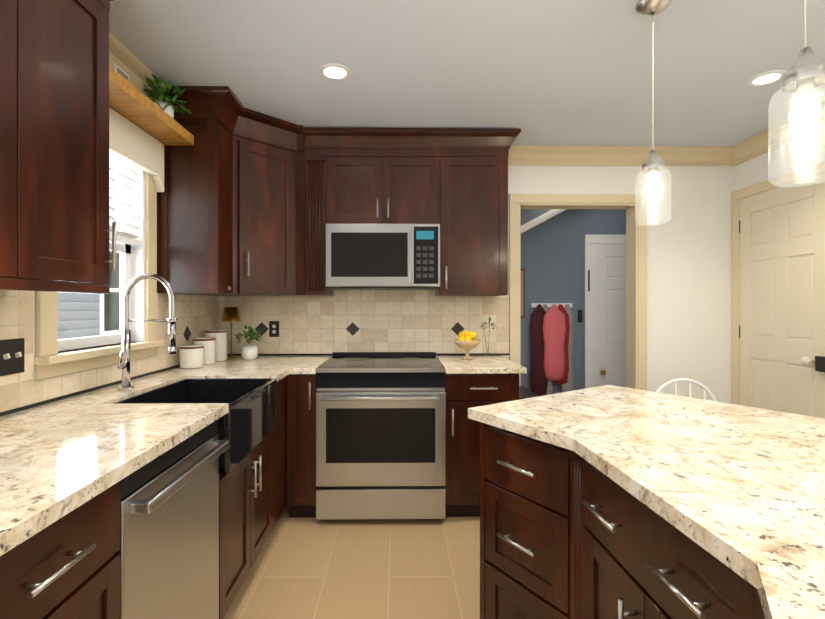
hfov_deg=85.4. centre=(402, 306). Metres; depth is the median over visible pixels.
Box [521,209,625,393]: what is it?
wall
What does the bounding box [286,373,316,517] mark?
base cabinet
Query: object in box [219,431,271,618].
base cabinet
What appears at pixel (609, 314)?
hall door
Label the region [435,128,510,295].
upper cabinet
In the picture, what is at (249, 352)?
potted plant
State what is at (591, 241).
door frame
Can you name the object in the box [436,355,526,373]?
countertop
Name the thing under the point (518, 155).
crown molding
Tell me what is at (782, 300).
door
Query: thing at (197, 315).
backsplash
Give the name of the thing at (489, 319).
sprig
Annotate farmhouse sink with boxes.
[111,378,276,472]
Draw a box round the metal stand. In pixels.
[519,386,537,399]
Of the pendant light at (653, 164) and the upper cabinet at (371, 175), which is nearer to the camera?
the pendant light at (653, 164)
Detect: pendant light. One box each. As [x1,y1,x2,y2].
[635,0,670,225]
[768,0,824,186]
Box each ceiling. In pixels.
[109,0,824,146]
[521,209,566,233]
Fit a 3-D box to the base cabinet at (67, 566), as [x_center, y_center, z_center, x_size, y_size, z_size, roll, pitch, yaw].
[-0.981,0.843,0.839,0.698,0.884,0.452,0,0,-1]
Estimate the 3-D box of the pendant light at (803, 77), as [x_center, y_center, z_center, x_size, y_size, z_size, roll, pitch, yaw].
[0.858,-0.715,0.953,0.124,0.898,0.124,0,0,-1]
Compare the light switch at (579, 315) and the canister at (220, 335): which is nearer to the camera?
the canister at (220, 335)
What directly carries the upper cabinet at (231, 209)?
attached to the wall at (35, 332)
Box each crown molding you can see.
[109,31,164,100]
[508,146,732,165]
[729,103,824,165]
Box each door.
[594,244,625,386]
[739,173,824,417]
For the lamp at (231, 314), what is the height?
0.357 m
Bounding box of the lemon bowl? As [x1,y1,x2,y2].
[454,331,480,358]
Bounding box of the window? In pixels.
[34,158,164,379]
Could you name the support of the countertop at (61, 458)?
on the base cabinet at (245, 506)
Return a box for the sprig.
[480,317,495,357]
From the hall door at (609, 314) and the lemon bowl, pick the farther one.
the hall door at (609, 314)
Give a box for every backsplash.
[0,290,218,415]
[219,290,508,354]
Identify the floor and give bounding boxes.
[223,505,479,618]
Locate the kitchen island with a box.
[480,422,764,618]
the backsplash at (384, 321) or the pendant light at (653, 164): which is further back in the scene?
the backsplash at (384, 321)
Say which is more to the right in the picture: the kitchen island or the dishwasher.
the kitchen island
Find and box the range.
[316,352,445,520]
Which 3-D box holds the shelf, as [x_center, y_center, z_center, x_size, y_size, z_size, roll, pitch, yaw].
[-1.240,-0.904,2.021,0.208,0.055,0.843,0,0,-1]
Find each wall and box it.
[34,291,203,380]
[218,165,733,403]
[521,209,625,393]
[734,129,824,190]
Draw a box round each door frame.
[585,235,625,388]
[732,161,824,404]
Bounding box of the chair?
[656,378,716,401]
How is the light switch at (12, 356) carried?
attached to the backsplash at (197, 315)
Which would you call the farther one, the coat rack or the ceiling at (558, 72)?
the coat rack
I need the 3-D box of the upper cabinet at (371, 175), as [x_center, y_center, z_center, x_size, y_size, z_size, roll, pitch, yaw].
[-0.133,-0.850,3.137,0.754,0.612,0.345,0,0,-1]
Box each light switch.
[0,338,24,375]
[578,310,581,321]
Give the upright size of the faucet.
0.507 m
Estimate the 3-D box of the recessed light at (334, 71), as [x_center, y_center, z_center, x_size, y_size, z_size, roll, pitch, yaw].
[-0.336,-1.162,2.222,0.156,0.008,0.156,0,0,-1]
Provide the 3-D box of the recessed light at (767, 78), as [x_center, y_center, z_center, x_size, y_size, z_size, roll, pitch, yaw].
[1.859,-1.162,2.284,0.156,0.008,0.156,0,0,-1]
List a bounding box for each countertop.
[0,355,331,555]
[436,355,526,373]
[468,385,824,618]
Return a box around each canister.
[179,345,203,368]
[193,337,215,364]
[205,329,226,361]
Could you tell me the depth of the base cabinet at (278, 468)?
2.50 m
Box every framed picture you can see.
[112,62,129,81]
[521,269,524,317]
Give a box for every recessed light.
[319,63,350,80]
[748,70,786,85]
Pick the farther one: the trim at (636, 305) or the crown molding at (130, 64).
the trim at (636, 305)
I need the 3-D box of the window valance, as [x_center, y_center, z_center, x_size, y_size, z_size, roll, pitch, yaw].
[-1.304,-0.744,2.026,0.040,0.255,0.780,0,0,-1]
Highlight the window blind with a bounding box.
[109,153,139,244]
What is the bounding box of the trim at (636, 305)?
[509,194,646,390]
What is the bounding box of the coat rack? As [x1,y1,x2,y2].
[530,303,573,395]
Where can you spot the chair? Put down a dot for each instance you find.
(689, 381)
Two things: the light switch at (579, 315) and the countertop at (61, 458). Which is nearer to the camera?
the countertop at (61, 458)
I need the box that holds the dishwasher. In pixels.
[116,419,228,618]
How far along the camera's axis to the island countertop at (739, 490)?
1.02 m
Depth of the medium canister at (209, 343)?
2.77 m
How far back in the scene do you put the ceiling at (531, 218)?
3.97 m
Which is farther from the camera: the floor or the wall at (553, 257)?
the wall at (553, 257)
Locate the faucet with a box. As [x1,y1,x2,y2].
[117,273,177,390]
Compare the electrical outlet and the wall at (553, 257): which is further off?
the wall at (553, 257)
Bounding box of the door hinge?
[588,270,589,290]
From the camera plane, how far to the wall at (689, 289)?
3.34 m
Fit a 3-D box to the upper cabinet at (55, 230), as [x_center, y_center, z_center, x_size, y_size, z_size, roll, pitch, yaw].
[-1.124,-0.602,1.007,0.415,1.120,1.188,0,0,-1]
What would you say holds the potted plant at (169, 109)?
on the shelf
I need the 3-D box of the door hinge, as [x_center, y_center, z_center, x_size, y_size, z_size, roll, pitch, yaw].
[1.733,-0.239,4.165,0.015,0.200,0.004,0,0,-1]
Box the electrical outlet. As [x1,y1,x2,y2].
[269,321,278,336]
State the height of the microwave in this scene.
0.424 m
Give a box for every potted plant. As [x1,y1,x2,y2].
[143,74,191,117]
[234,324,262,359]
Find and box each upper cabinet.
[0,0,116,293]
[157,86,307,295]
[323,128,442,227]
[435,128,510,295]
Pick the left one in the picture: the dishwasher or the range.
the dishwasher
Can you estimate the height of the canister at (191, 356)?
0.131 m
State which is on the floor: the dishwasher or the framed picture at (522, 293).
the dishwasher
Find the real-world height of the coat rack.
1.030 m
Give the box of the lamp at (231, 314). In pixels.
[222,307,239,357]
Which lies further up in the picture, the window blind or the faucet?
the window blind
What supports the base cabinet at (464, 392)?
on the floor
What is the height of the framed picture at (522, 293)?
0.460 m
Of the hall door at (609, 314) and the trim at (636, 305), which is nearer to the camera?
the trim at (636, 305)
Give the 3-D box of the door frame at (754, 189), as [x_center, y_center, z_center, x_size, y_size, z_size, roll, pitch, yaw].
[2.468,0.216,2.927,0.021,2.134,0.828,0,0,-1]
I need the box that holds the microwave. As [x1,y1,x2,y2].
[326,223,439,289]
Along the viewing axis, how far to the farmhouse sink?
2.07 m
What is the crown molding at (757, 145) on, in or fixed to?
attached to the wall at (750, 172)
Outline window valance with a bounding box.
[109,107,163,191]
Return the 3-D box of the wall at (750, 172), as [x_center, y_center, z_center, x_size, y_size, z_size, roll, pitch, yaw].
[2.565,0.060,0.811,0.120,2.450,5.067,0,0,-1]
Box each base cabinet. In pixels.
[0,481,119,618]
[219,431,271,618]
[272,376,285,528]
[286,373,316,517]
[445,373,518,516]
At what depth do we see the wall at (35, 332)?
1.63 m
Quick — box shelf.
[109,65,193,145]

